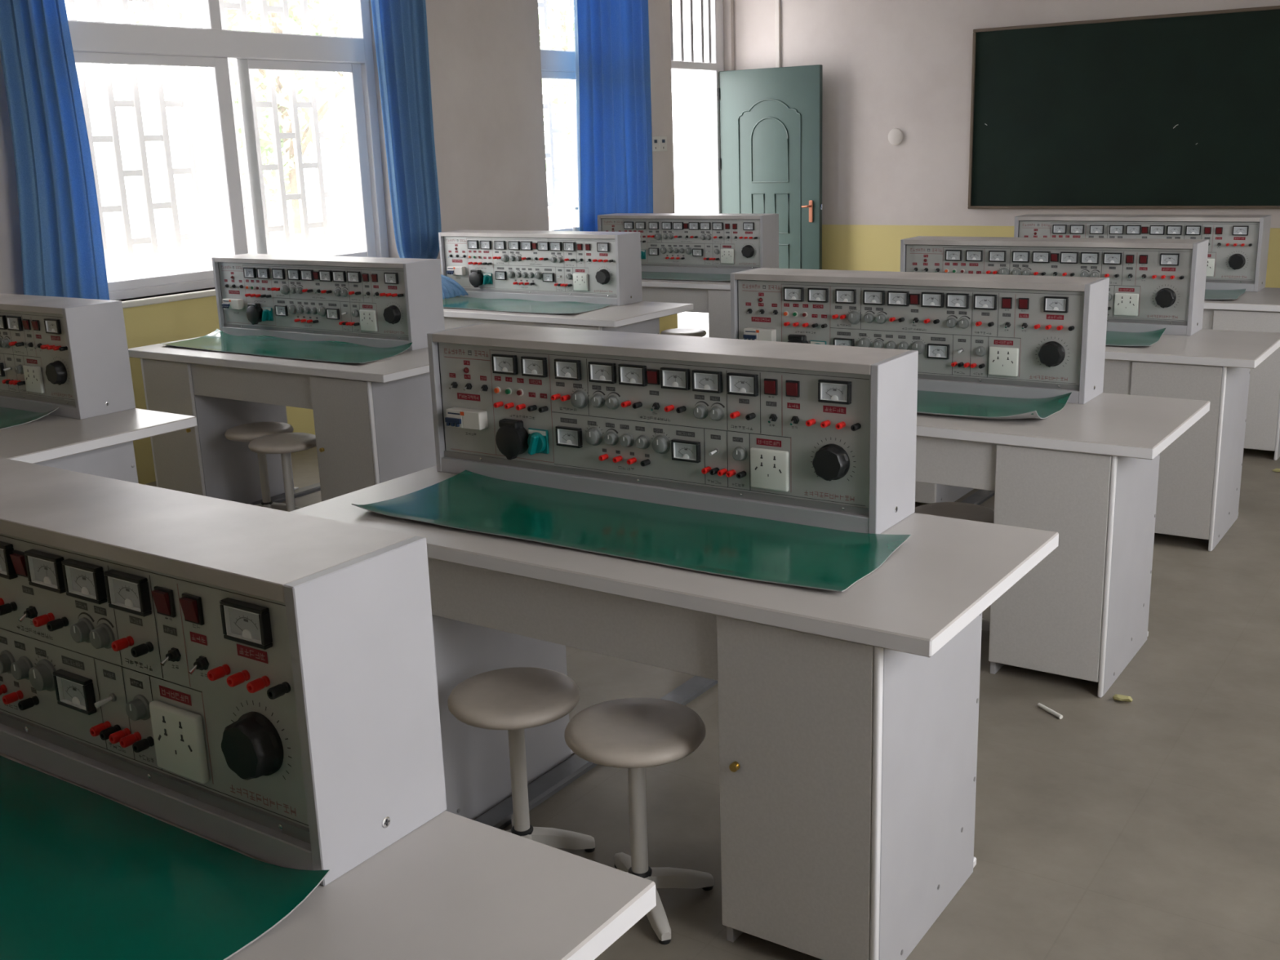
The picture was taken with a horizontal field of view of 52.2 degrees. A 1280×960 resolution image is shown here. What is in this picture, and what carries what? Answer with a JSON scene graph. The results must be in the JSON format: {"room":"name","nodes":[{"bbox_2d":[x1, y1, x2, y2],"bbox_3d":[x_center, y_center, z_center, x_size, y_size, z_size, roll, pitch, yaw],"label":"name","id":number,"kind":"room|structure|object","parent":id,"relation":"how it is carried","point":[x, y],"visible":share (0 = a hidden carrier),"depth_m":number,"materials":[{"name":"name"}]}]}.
{"room":"electronics workshop","nodes":[
{"label":"electronics workshop","id":0,"kind":"room"},
{"bbox_2d":[0,0,734,484],"bbox_3d":[-2.673,-1.584,6.304,0.200,3.300,12.150,8,17,33],"label":"wall","id":1,"kind":"structure","parent":0,"point":[486,78],"depth_m":8.41,"materials":[{"name":"paint"}]},
{"bbox_2d":[119,287,215,308],"bbox_3d":[-2.110,-1.053,7.117,0.130,0.030,2.360,8,17,33],"label":"trim","id":2,"kind":"structure","parent":1,"relation":"attached to","point":[170,298],"depth_m":6.62,"materials":[{"name":"beige paint"}]},
{"bbox_2d":[65,0,364,281],"bbox_3d":[-2.340,-2.092,6.987,0.114,2.152,2.380,8,17,33],"label":"window grille","id":3,"kind":"object","parent":1,"relation":"in","point":[132,69],"visible":0.4,"depth_m":7.11,"materials":[{"name":"grey metal"}]},
{"bbox_2d":[67,0,389,300],"bbox_3d":[-2.227,-2.081,6.910,0.080,2.070,2.240,8,17,33],"label":"window","id":4,"kind":"structure","parent":1,"relation":"in","point":[211,46],"depth_m":7.05,"materials":[{"name":"white"}]},
{"bbox_2d":[540,48,575,231],"bbox_3d":[-0.425,-2.803,9.479,0.080,2.070,1.220,8,17,33],"label":"window","id":5,"kind":"structure","parent":1,"relation":"in","point":[555,64],"depth_m":9.17,"materials":[{"name":"white"}]},
{"bbox_2d":[537,0,579,230],"bbox_3d":[-0.538,-2.814,9.555,0.114,2.152,1.360,8,17,33],"label":"window grille","id":6,"kind":"object","parent":1,"relation":"in","point":[543,5],"visible":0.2,"depth_m":9.59,"materials":[{"name":"grey metal"}]},
{"bbox_2d":[652,136,666,151],"bbox_3d":[0.147,-2.610,10.151,0.014,0.112,0.202,8,17,33],"label":"wall socket","id":7,"kind":"object","parent":1,"relation":"attached to","point":[659,143],"visible":0.86,"depth_m":10.14,"materials":[{"name":"white plastic"}]},
{"bbox_2d":[669,0,711,62],"bbox_3d":[0.401,-3.736,10.495,0.020,0.725,0.623,8,17,33],"label":"bars","id":8,"kind":"object","parent":1,"relation":"attached to","point":[680,2],"visible":0.93,"depth_m":10.55,"materials":[{"name":"grey metal"}]},
{"bbox_2d":[671,0,724,213],"bbox_3d":[0.443,-2.687,10.777,0.070,3.000,0.930,8,17,33],"label":"trim","id":9,"kind":"structure","parent":1,"relation":"attached to","point":[717,64],"depth_m":10.90,"materials":[{"name":"white"}]},
{"bbox_2d":[717,64,822,269],"bbox_3d":[1.076,-2.308,10.885,0.955,2.148,0.109,8,17,33],"label":"door","id":10,"kind":"structure","parent":1,"relation":"in","point":[771,160],"depth_m":10.77,"materials":[{"name":"green paint"}]},
{"bbox_3d":[-1.419,-3.418,7.522,0.122,0.023,5.320,8,17,33],"label":"rail","id":11,"kind":"object","parent":1,"relation":"attached to","visible":0},
{"bbox_2d":[0,0,109,300],"bbox_3d":[-2.700,-1.662,5.875,0.078,2.434,0.472,8,17,33],"label":"curtain","id":12,"kind":"object","parent":11,"relation":"hanging from","point":[63,255],"visible":0.68,"depth_m":5.94,"materials":[{"name":"blue fabric"}]},
{"bbox_2d":[370,0,467,299],"bbox_3d":[-1.298,-2.211,7.492,0.368,2.268,0.825,-7,15,-18],"label":"curtain","id":13,"kind":"object","parent":11,"relation":"hanging from","point":[399,26],"visible":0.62,"depth_m":7.76,"materials":[{"name":"blue fabric"}]},
{"bbox_2d":[573,0,653,231],"bbox_3d":[-0.188,-2.632,9.453,0.080,2.504,1.001,8,17,33],"label":"curtain","id":14,"kind":"object","parent":11,"relation":"hanging from","point":[612,42],"visible":0.67,"depth_m":9.43,"materials":[{"name":"blue fabric"}]},
{"bbox_2d":[143,329,1279,959],"bbox_3d":[0.487,0.498,4.672,7.700,0.120,12.550,8,17,33],"label":"floor","id":15,"kind":"structure","parent":0,"point":[1147,827],"depth_m":3.26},
{"bbox_2d":[0,408,196,483],"bbox_3d":[-2.376,0.140,4.669,1.666,0.760,0.726,8,17,33],"label":"lab bench","id":16,"kind":"object","parent":15,"relation":"on","point":[102,446],"visible":0.16,"depth_m":4.24,"materials":[{"name":"grey laminate"}]},
{"bbox_2d":[0,407,58,429],"bbox_3d":[-2.557,-0.250,4.608,1.151,0.034,0.406,8,17,33],"label":"mat","id":17,"kind":"object","parent":16,"relation":"on","point":[9,417],"visible":1,"depth_m":4.45,"materials":[{"name":"teal plastic"}]},
{"bbox_2d":[0,293,135,419],"bbox_3d":[-2.373,-0.481,4.798,1.287,0.376,0.238,8,17,33],"label":"console","id":18,"kind":"object","parent":16,"relation":"on","point":[71,355],"visible":1,"depth_m":4.48,"materials":[{"name":"grey metal"}]},
{"bbox_2d":[22,319,31,329],"bbox_3d":[-2.112,-0.535,4.497,0.033,0.036,0.012,8,17,33],"label":"rocker switch","id":19,"kind":"object","parent":18,"relation":"attached to","point":[26,323],"depth_m":4.49,"materials":[{"name":"red plastic"}]},
{"bbox_2d":[22,364,44,393],"bbox_3d":[-2.109,-0.351,4.545,0.097,0.094,0.014,8,17,33],"label":"socket","id":20,"kind":"object","parent":18,"relation":"attached to","point":[33,375],"depth_m":4.53,"materials":[{"name":"grey plastic"}]},
{"bbox_2d":[31,320,39,330],"bbox_3d":[-2.067,-0.528,4.466,0.033,0.036,0.012,8,17,33],"label":"rocker switch","id":21,"kind":"object","parent":18,"relation":"attached to","point":[35,324],"depth_m":4.46,"materials":[{"name":"red plastic"}]},
{"bbox_2d":[224,422,301,511],"bbox_3d":[-1.701,-0.029,5.910,0.297,0.424,0.297,-15,19,-41],"label":"stool","id":22,"kind":"object","parent":15,"relation":"on","point":[250,432],"visible":0.67,"depth_m":5.88,"materials":[{"name":"grey plastic"}]},
{"bbox_2d":[128,336,436,503],"bbox_3d":[-1.478,-0.220,5.948,1.666,0.760,0.727,8,17,33],"label":"lab bench","id":23,"kind":"object","parent":15,"relation":"on","point":[374,420],"visible":0.5,"depth_m":5.55,"materials":[{"name":"grey laminate"}]},
{"bbox_2d":[160,328,412,363],"bbox_3d":[-1.607,-0.606,5.859,1.378,0.038,0.393,8,17,33],"label":"mat","id":24,"kind":"object","parent":23,"relation":"on","point":[216,340],"visible":1,"depth_m":5.85,"materials":[{"name":"teal plastic"}]},
{"bbox_2d":[211,253,444,350],"bbox_3d":[-1.475,-0.840,6.077,1.287,0.376,0.238,8,17,33],"label":"console","id":25,"kind":"object","parent":23,"relation":"on","point":[379,302],"visible":1,"depth_m":5.93,"materials":[{"name":"grey metal"}]},
{"bbox_2d":[246,302,262,324],"bbox_3d":[-1.833,-0.791,6.221,0.084,0.100,0.039,8,17,33],"label":"socket","id":26,"kind":"object","parent":25,"relation":"attached to","point":[255,310],"depth_m":6.21,"materials":[{"name":"black plastic"}]},
{"bbox_2d":[261,306,273,321],"bbox_3d":[-1.771,-0.783,6.182,0.062,0.063,0.036,8,17,33],"label":"switch","id":27,"kind":"object","parent":25,"relation":"attached to","point":[267,313],"depth_m":6.18,"materials":[{"name":"teal plastic"}]},
{"bbox_2d":[359,309,377,331],"bbox_3d":[-1.210,-0.710,5.824,0.097,0.094,0.014,8,17,33],"label":"socket","id":28,"kind":"object","parent":25,"relation":"attached to","point":[367,317],"depth_m":5.82,"materials":[{"name":"grey plastic"}]},
{"bbox_2d":[371,273,377,282],"bbox_3d":[-1.168,-0.888,5.745,0.033,0.036,0.012,8,17,33],"label":"rocker switch","id":29,"kind":"object","parent":25,"relation":"attached to","point":[374,276],"depth_m":5.74,"materials":[{"name":"red plastic"}]},
{"bbox_2d":[248,432,316,511],"bbox_3d":[-1.523,0.029,5.663,0.297,0.424,0.297,3,15,17],"label":"stool","id":30,"kind":"object","parent":15,"relation":"on","point":[283,443],"visible":0.6,"depth_m":5.61,"materials":[{"name":"grey plastic"}]},
{"bbox_2d":[248,482,320,505],"bbox_3d":[-1.481,-0.013,6.630,0.075,0.018,6.900,8,17,33],"label":"cable trunking","id":31,"kind":"object","parent":15,"relation":"on","point":[314,487],"visible":0.02,"depth_m":6.34,"materials":[{"name":"grey metal"}]},
{"bbox_2d":[0,752,656,959],"bbox_3d":[-0.861,0.827,1.807,1.666,0.760,0.726,8,17,33],"label":"lab bench","id":32,"kind":"object","parent":15,"relation":"on","point":[455,886],"visible":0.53,"depth_m":1.51,"materials":[{"name":"grey laminate"}]},
{"bbox_2d":[0,755,329,959],"bbox_3d":[-0.986,0.446,1.710,1.246,0.032,0.406,8,17,33],"label":"mat","id":33,"kind":"object","parent":32,"relation":"on","point":[85,874],"visible":1,"depth_m":1.56,"materials":[{"name":"teal plastic"}]},
{"bbox_2d":[0,457,446,886],"bbox_3d":[-0.857,0.207,1.937,1.287,0.376,0.238,8,17,33],"label":"console","id":34,"kind":"object","parent":32,"relation":"on","point":[260,682],"visible":0.99,"depth_m":1.65,"materials":[{"name":"grey metal"}]},
{"bbox_2d":[9,549,27,577],"bbox_3d":[-0.858,0.117,1.808,0.033,0.036,0.012,8,17,33],"label":"rocker switch","id":35,"kind":"object","parent":34,"relation":"attached to","point":[18,562],"depth_m":1.81,"materials":[{"name":"red plastic"}]},
{"bbox_2d":[18,605,37,622],"bbox_3d":[-0.854,0.187,1.817,0.019,0.017,0.023,8,17,33],"label":"toggle switch","id":36,"kind":"object","parent":34,"relation":"attached to","point":[30,612],"depth_m":1.82,"materials":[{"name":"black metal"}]},
{"bbox_2d":[151,586,176,617],"bbox_3d":[-0.597,0.153,1.635,0.033,0.036,0.012,8,17,33],"label":"rocker switch","id":37,"kind":"object","parent":34,"relation":"attached to","point":[163,597],"depth_m":1.63,"materials":[{"name":"red plastic"}]},
{"bbox_2d":[160,647,181,666],"bbox_3d":[-0.593,0.223,1.644,0.019,0.017,0.023,8,17,33],"label":"toggle switch","id":38,"kind":"object","parent":34,"relation":"attached to","point":[173,655],"depth_m":1.65,"materials":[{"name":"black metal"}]},
{"bbox_2d":[149,700,209,783],"bbox_3d":[-0.594,0.337,1.683,0.097,0.094,0.014,8,17,33],"label":"socket","id":39,"kind":"object","parent":34,"relation":"attached to","point":[180,728],"depth_m":1.67,"materials":[{"name":"grey plastic"}]},
{"bbox_2d":[178,592,204,625],"bbox_3d":[-0.551,0.160,1.604,0.033,0.036,0.012,8,17,33],"label":"rocker switch","id":40,"kind":"object","parent":34,"relation":"attached to","point":[191,605],"depth_m":1.60,"materials":[{"name":"red plastic"}]},
{"bbox_2d":[188,655,208,674],"bbox_3d":[-0.548,0.229,1.614,0.019,0.017,0.023,8,17,33],"label":"toggle switch","id":41,"kind":"object","parent":34,"relation":"attached to","point":[200,663],"depth_m":1.62,"materials":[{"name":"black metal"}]},
{"bbox_2d":[447,666,595,852],"bbox_3d":[-0.277,0.676,2.991,0.297,0.424,0.297,-15,19,-41],"label":"stool","id":42,"kind":"object","parent":15,"relation":"on","point":[513,700],"visible":0.78,"depth_m":2.95,"materials":[{"name":"grey plastic"}]},
{"bbox_2d":[443,301,693,333],"bbox_3d":[-0.593,-0.593,7.280,1.666,0.760,0.726,8,17,34],"label":"lab bench","id":43,"kind":"object","parent":15,"relation":"on","point":[642,317],"visible":0.14,"depth_m":6.80,"materials":[{"name":"grey laminate"}]},
{"bbox_2d":[442,296,613,313],"bbox_3d":[-0.758,-0.970,7.196,1.283,0.021,0.432,8,17,34],"label":"mat","id":44,"kind":"object","parent":43,"relation":"on","point":[457,302],"visible":0.79,"depth_m":7.14,"materials":[{"name":"teal plastic"}]},
{"bbox_2d":[438,229,642,306],"bbox_3d":[-0.588,-1.214,7.410,1.287,0.376,0.238,8,17,34],"label":"console","id":45,"kind":"object","parent":43,"relation":"on","point":[593,267],"visible":1,"depth_m":7.27,"materials":[{"name":"grey metal"}]},
{"bbox_2d":[469,269,483,287],"bbox_3d":[-0.946,-1.165,7.556,0.084,0.100,0.039,8,17,33],"label":"socket","id":46,"kind":"object","parent":45,"relation":"attached to","point":[476,276],"depth_m":7.54,"materials":[{"name":"black plastic"}]},
{"bbox_2d":[483,272,492,284],"bbox_3d":[-0.884,-1.156,7.516,0.062,0.063,0.036,8,17,33],"label":"switch","id":47,"kind":"object","parent":45,"relation":"attached to","point":[487,277],"depth_m":7.51,"materials":[{"name":"teal plastic"}]},
{"bbox_2d":[573,273,588,291],"bbox_3d":[-0.325,-1.083,7.154,0.097,0.094,0.014,8,17,33],"label":"socket","id":48,"kind":"object","parent":45,"relation":"attached to","point":[580,281],"depth_m":7.15,"materials":[{"name":"grey plastic"}]},
{"bbox_2d":[564,697,714,944],"bbox_3d":[-0.004,0.716,2.801,0.297,0.424,0.297,10,19,39],"label":"stool","id":49,"kind":"object","parent":15,"relation":"on","point":[635,735],"visible":0.87,"depth_m":2.75,"materials":[{"name":"grey paint"}]},
{"bbox_2d":[290,465,1058,959],"bbox_3d":[0.027,0.467,3.091,1.666,0.760,0.726,8,17,33],"label":"lab bench","id":50,"kind":"object","parent":15,"relation":"on","point":[848,719],"visible":0.68,"depth_m":2.58,"materials":[{"name":"laminate"}]},
{"bbox_2d":[351,470,911,591],"bbox_3d":[-0.052,0.096,2.963,1.285,0.024,0.406,8,17,33],"label":"mat","id":51,"kind":"object","parent":50,"relation":"on","point":[728,544],"visible":1,"depth_m":2.91,"materials":[{"name":"teal plastic"}]},
{"bbox_2d":[426,323,918,533],"bbox_3d":[0.030,-0.154,3.220,1.287,0.376,0.238,8,17,33],"label":"console","id":52,"kind":"object","parent":50,"relation":"on","point":[824,436],"visible":1,"depth_m":3.07,"materials":[{"name":"grey metal"}]},
{"bbox_2d":[448,382,457,389],"bbox_3d":[-0.496,-0.249,3.451,0.019,0.017,0.023,8,17,33],"label":"toggle switch","id":53,"kind":"object","parent":52,"relation":"attached to","point":[452,385],"depth_m":3.45,"materials":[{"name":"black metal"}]},
{"bbox_2d":[462,382,472,391],"bbox_3d":[-0.454,-0.243,3.424,0.019,0.017,0.023,8,17,33],"label":"toggle switch","id":54,"kind":"object","parent":52,"relation":"attached to","point":[466,386],"depth_m":3.43,"materials":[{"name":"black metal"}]},
{"bbox_2d":[479,384,488,392],"bbox_3d":[-0.409,-0.237,3.393,0.019,0.017,0.023,8,17,33],"label":"toggle switch","id":55,"kind":"object","parent":52,"relation":"attached to","point":[482,388],"depth_m":3.40,"materials":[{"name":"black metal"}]},
{"bbox_2d":[495,418,528,459],"bbox_3d":[-0.329,-0.105,3.365,0.084,0.100,0.039,8,17,33],"label":"socket","id":56,"kind":"object","parent":52,"relation":"attached to","point":[512,434],"depth_m":3.35,"materials":[{"name":"black plastic"}]},
{"bbox_2d":[527,427,549,455],"bbox_3d":[-0.267,-0.096,3.325,0.062,0.063,0.036,8,17,33],"label":"switch","id":57,"kind":"object","parent":52,"relation":"attached to","point":[538,438],"depth_m":3.32,"materials":[{"name":"teal plastic"}]},
{"bbox_2d":[646,368,659,385],"bbox_3d":[0.030,-0.243,3.092,0.033,0.036,0.012,8,17,33],"label":"rocker switch","id":58,"kind":"object","parent":52,"relation":"attached to","point":[652,375],"depth_m":3.09,"materials":[{"name":"red plastic"}]},
{"bbox_2d":[650,402,660,410],"bbox_3d":[0.034,-0.173,3.101,0.019,0.017,0.023,8,17,33],"label":"toggle switch","id":59,"kind":"object","parent":52,"relation":"attached to","point":[654,406],"depth_m":3.10,"materials":[{"name":"black plastic"}]},
{"bbox_2d":[750,447,789,492],"bbox_3d":[0.294,-0.024,2.967,0.097,0.094,0.014,8,17,33],"label":"socket","id":60,"kind":"object","parent":52,"relation":"attached to","point":[769,466],"depth_m":2.96,"materials":[{"name":"white plastic"}]},
{"bbox_2d":[764,377,777,395],"bbox_3d":[0.290,-0.207,2.919,0.033,0.036,0.012,8,17,33],"label":"rocker switch","id":61,"kind":"object","parent":52,"relation":"attached to","point":[771,384],"depth_m":2.91,"materials":[{"name":"red plastic"}]},
{"bbox_2d":[768,413,777,422],"bbox_3d":[0.294,-0.138,2.928,0.019,0.017,0.023,8,17,33],"label":"toggle switch","id":62,"kind":"object","parent":52,"relation":"attached to","point":[772,418],"depth_m":2.93,"materials":[{"name":"black plastic"}]},
{"bbox_2d":[786,380,799,397],"bbox_3d":[0.336,-0.201,2.889,0.033,0.036,0.012,8,17,33],"label":"rocker switch","id":63,"kind":"object","parent":52,"relation":"attached to","point":[793,387],"depth_m":2.89,"materials":[{"name":"red plastic"}]},
{"bbox_2d":[790,416,799,425],"bbox_3d":[0.340,-0.131,2.898,0.019,0.017,0.023,8,17,33],"label":"toggle switch","id":64,"kind":"object","parent":52,"relation":"attached to","point":[794,420],"depth_m":2.90,"materials":[{"name":"black plastic"}]},
{"bbox_2d":[660,328,706,337],"bbox_3d":[0.286,-0.757,8.476,0.297,0.424,0.297,4,16,22],"label":"stool","id":65,"kind":"object","parent":15,"relation":"on","point":[676,331],"visible":0.37,"depth_m":8.37,"materials":[{"name":"grey plastic"}]},
{"bbox_2d":[641,278,731,338],"bbox_3d":[0.297,-0.956,8.573,1.666,0.760,0.726,8,17,33],"label":"lab bench","id":66,"kind":"object","parent":15,"relation":"on","point":[712,297],"visible":0.02,"depth_m":8.05,"materials":[{"name":"grey laminate"}]},
{"bbox_2d":[641,271,730,280],"bbox_3d":[0.150,-1.331,8.492,1.233,0.013,0.406,8,17,33],"label":"mat","id":67,"kind":"object","parent":66,"relation":"on","point":[649,275],"visible":0.54,"depth_m":8.40,"materials":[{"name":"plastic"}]},
{"bbox_2d":[597,213,778,274],"bbox_3d":[0.300,-1.577,8.702,1.287,0.376,0.238,8,17,33],"label":"console","id":68,"kind":"object","parent":66,"relation":"on","point":[674,242],"visible":0.86,"depth_m":8.54,"materials":[{"name":"grey metal"}]},
{"bbox_2d":[720,248,733,263],"bbox_3d":[0.564,-1.446,8.448,0.097,0.094,0.014,8,17,33],"label":"socket","id":69,"kind":"object","parent":68,"relation":"attached to","point":[726,255],"depth_m":8.44,"materials":[{"name":"grey plastic"}]},
{"bbox_2d":[474,488,995,829],"bbox_3d":[0.310,0.566,4.157,0.075,0.018,9.100,8,17,33],"label":"cable conduit","id":70,"kind":"object","parent":15,"relation":"on","point":[557,778],"visible":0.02,"depth_m":3.41,"materials":[{"name":"grey metal"}]},
{"bbox_2d":[914,502,994,631],"bbox_3d":[1.014,0.310,4.244,0.297,0.424,0.297,-15,19,-41],"label":"stool","id":71,"kind":"object","parent":15,"relation":"on","point":[966,511],"visible":0.29,"depth_m":4.22,"materials":[{"name":"grey plastic"}]},
{"bbox_2d":[1037,702,1062,719],"bbox_3d":[1.163,0.655,3.709,0.012,0.012,0.094,-8,16,-22],"label":"chalk","id":72,"kind":"object","parent":15,"relation":"on","point":[1042,706],"visible":1,"depth_m":3.70,"materials":[{"name":"white"}]},
{"bbox_2d":[915,392,1209,697],"bbox_3d":[0.917,0.105,4.380,1.666,0.760,0.726,8,17,33],"label":"lab bench","id":73,"kind":"object","parent":15,"relation":"on","point":[1086,473],"visible":0.41,"depth_m":3.81,"materials":[{"name":"grey laminate"}]},
{"bbox_2d":[730,267,1109,404],"bbox_3d":[0.920,-0.516,4.510,1.287,0.376,0.238,8,17,33],"label":"console","id":74,"kind":"object","parent":73,"relation":"on","point":[1020,336],"visible":0.87,"depth_m":4.33,"materials":[{"name":"grey metal"}]},
{"bbox_2d":[787,333,808,343],"bbox_3d":[0.561,-0.467,4.654,0.084,0.100,0.039,8,17,33],"label":"socket","id":75,"kind":"object","parent":74,"relation":"attached to","point":[793,338],"depth_m":4.64,"materials":[{"name":"black plastic"}]},
{"bbox_2d":[809,340,826,344],"bbox_3d":[0.623,-0.458,4.615,0.062,0.063,0.036,8,17,33],"label":"switch","id":76,"kind":"object","parent":74,"relation":"attached to","point":[818,342],"depth_m":4.61,"materials":[{"name":"teal plastic"}]},
{"bbox_2d":[909,293,919,304],"bbox_3d":[0.920,-0.606,4.381,0.033,0.036,0.012,8,17,33],"label":"rocker switch","id":77,"kind":"object","parent":74,"relation":"attached to","point":[914,299],"depth_m":4.38,"materials":[{"name":"red plastic"}]},
{"bbox_2d":[988,346,1018,377],"bbox_3d":[1.184,-0.386,4.256,0.097,0.094,0.014,8,17,33],"label":"socket","id":78,"kind":"object","parent":74,"relation":"attached to","point":[1003,361],"depth_m":4.25,"materials":[{"name":"grey plastic"}]},
{"bbox_2d":[1001,297,1012,308],"bbox_3d":[1.181,-0.570,4.208,0.033,0.036,0.012,8,17,33],"label":"rocker switch","id":79,"kind":"object","parent":74,"relation":"attached to","point":[1006,302],"depth_m":4.20,"materials":[{"name":"red plastic"}]},
{"bbox_2d":[1018,297,1029,309],"bbox_3d":[1.226,-0.563,4.178,0.033,0.036,0.012,8,17,33],"label":"rocker switch","id":80,"kind":"object","parent":74,"relation":"attached to","point":[1024,303],"depth_m":4.18,"materials":[{"name":"red plastic"}]},
{"bbox_2d":[916,390,1071,419],"bbox_3d":[0.764,-0.290,4.310,1.206,0.047,0.387,8,17,33],"label":"mat","id":81,"kind":"object","parent":73,"relation":"on","point":[931,402],"visible":0.44,"depth_m":4.12,"materials":[{"name":"teal plastic"}]},
{"bbox_2d":[915,328,1279,551],"bbox_3d":[1.788,-0.251,5.647,1.666,0.760,0.726,8,17,33],"label":"lab bench","id":82,"kind":"object","parent":15,"relation":"on","point":[1200,472],"visible":0.45,"depth_m":5.07,"materials":[{"name":"grey laminate"}]},
{"bbox_2d":[900,235,1208,335],"bbox_3d":[1.791,-0.871,5.776,1.287,0.376,0.238,8,17,33],"label":"console","id":83,"kind":"object","parent":82,"relation":"on","point":[1155,284],"visible":0.58,"depth_m":5.54,"materials":[{"name":"grey metal"}]},
{"bbox_2d":[1050,253,1058,262],"bbox_3d":[1.791,-0.961,5.647,0.033,0.036,0.012,8,17,33],"label":"rocker switch","id":84,"kind":"object","parent":83,"relation":"attached to","point":[1054,256],"depth_m":5.64,"materials":[{"name":"red plastic"}]},
{"bbox_2d":[1114,293,1138,315],"bbox_3d":[2.055,-0.742,5.523,0.097,0.094,0.014,8,17,33],"label":"socket","id":85,"kind":"object","parent":83,"relation":"attached to","point":[1125,304],"depth_m":5.52,"materials":[{"name":"grey plastic"}]},
{"bbox_2d":[1125,254,1134,263],"bbox_3d":[2.052,-0.925,5.475,0.033,0.036,0.012,8,17,33],"label":"rocker switch","id":86,"kind":"object","parent":83,"relation":"attached to","point":[1130,259],"depth_m":5.47,"materials":[{"name":"red plastic"}]},
{"bbox_2d":[1139,254,1147,263],"bbox_3d":[2.098,-0.919,5.445,0.033,0.036,0.012,8,17,33],"label":"rocker switch","id":87,"kind":"object","parent":83,"relation":"attached to","point":[1143,258],"depth_m":5.44,"materials":[{"name":"red plastic"}]},
{"bbox_2d":[1105,328,1165,346],"bbox_3d":[1.617,-0.638,5.585,1.167,0.029,0.398,8,17,33],"label":"mat","id":88,"kind":"object","parent":82,"relation":"on","point":[1113,338],"visible":0.13,"depth_m":5.36,"materials":[{"name":"teal plastic"}]},
{"bbox_2d":[1112,693,1133,702],"bbox_3d":[1.390,0.630,3.766,0.054,0.019,0.032,8,17,33],"label":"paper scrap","id":89,"kind":"object","parent":15,"relation":"on","point":[1117,697],"visible":1,"depth_m":3.76,"materials":[{"name":"beige paper"}]},
{"bbox_2d":[1202,287,1279,460],"bbox_3d":[2.692,-0.625,6.979,1.666,0.760,0.726,8,17,33],"label":"lab bench","id":90,"kind":"object","parent":15,"relation":"on","point":[1252,311],"visible":0.16,"depth_m":6.37,"materials":[{"name":"grey laminate"}]},
{"bbox_2d":[1013,213,1271,292],"bbox_3d":[2.696,-1.245,7.108,1.287,0.376,0.238,8,17,33],"label":"console","id":91,"kind":"object","parent":90,"relation":"on","point":[1238,244],"visible":0.34,"depth_m":6.83,"materials":[{"name":"grey metal"}]},
{"bbox_2d":[1205,258,1214,276],"bbox_3d":[2.960,-1.115,6.854,0.097,0.094,0.014,8,17,33],"label":"socket","id":92,"kind":"object","parent":91,"relation":"attached to","point":[1211,262],"depth_m":6.83,"materials":[{"name":"white plastic"}]},
{"bbox_2d":[1204,288,1245,299],"bbox_3d":[2.524,-0.998,6.891,1.205,0.016,0.443,8,17,33],"label":"mat","id":93,"kind":"object","parent":90,"relation":"on","point":[1209,294],"visible":0.15,"depth_m":6.64,"materials":[{"name":"teal plastic"}]},
{"bbox_2d":[733,0,1279,288],"bbox_3d":[3.888,-2.542,9.172,7.700,3.300,0.200,8,17,33],"label":"wall","id":94,"kind":"structure","parent":0,"point":[906,65],"depth_m":10.27,"materials":[{"name":"paint"}]},
{"bbox_2d":[775,0,780,67],"bbox_3d":[1.118,-3.853,10.607,0.038,1.300,0.022,8,17,33],"label":"cable conduit","id":95,"kind":"object","parent":94,"relation":"attached to","point":[777,2],"visible":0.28,"depth_m":10.65,"materials":[{"name":"white plastic"}]},
{"bbox_2d":[888,128,903,145],"bbox_3d":[2.014,-2.706,10.305,0.132,0.132,0.016,8,17,33],"label":"junction cover","id":96,"kind":"object","parent":94,"relation":"attached to","point":[895,136],"visible":1,"depth_m":10.30,"materials":[{"name":"white plastic"}]},
{"bbox_2d":[967,5,1279,208],"bbox_3d":[4.224,-2.496,8.800,4.125,1.315,0.038,8,17,33],"label":"blackboard","id":97,"kind":"object","parent":94,"relation":"attached to","point":[1179,110],"visible":1,"depth_m":9.28,"materials":[{"name":"black"}]},
{"label":"outside","id":98,"kind":"structure","parent":0,"visible":0},
{"bbox_2d":[102,173,712,330],"bbox_3d":[-9.064,-5.372,29.307,36.500,0.160,85.000,8,17,33],"label":"ground","id":99,"kind":"structure","parent":98,"point":[682,183],"depth_m":37.32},
{"bbox_2d":[128,0,353,234],"bbox_3d":[-4.677,-4.710,16.829,2.995,4.513,3.068,8,17,33],"label":"tree","id":100,"kind":"object","parent":99,"relation":"on","point":[295,12],"visible":0.35,"depth_m":16.76,"materials":[{"name":"green plant"}]},
{"bbox_2d":[230,0,349,121],"bbox_3d":[-4.491,-5.967,20.913,3.430,4.896,3.456,8,17,33],"label":"tree","id":101,"kind":"object","parent":99,"relation":"on","point":[305,94],"visible":0.02,"depth_m":20.34,"materials":[{"name":"green plant"}]},
{"bbox_2d":[115,207,576,279],"bbox_3d":[-2.938,-2.855,16.755,0.300,0.840,8.300,8,17,33],"label":"wall","id":102,"kind":"structure","parent":99,"relation":"on","point":[166,255],"depth_m":14.23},
{"bbox_2d":[538,0,675,195],"bbox_3d":[-0.826,-6.412,20.759,2.769,5.597,3.252,8,17,33],"label":"tree","id":103,"kind":"object","parent":99,"relation":"on","point":[564,37],"visible":0.09,"depth_m":20.15,"materials":[{"name":"green plant"}]},
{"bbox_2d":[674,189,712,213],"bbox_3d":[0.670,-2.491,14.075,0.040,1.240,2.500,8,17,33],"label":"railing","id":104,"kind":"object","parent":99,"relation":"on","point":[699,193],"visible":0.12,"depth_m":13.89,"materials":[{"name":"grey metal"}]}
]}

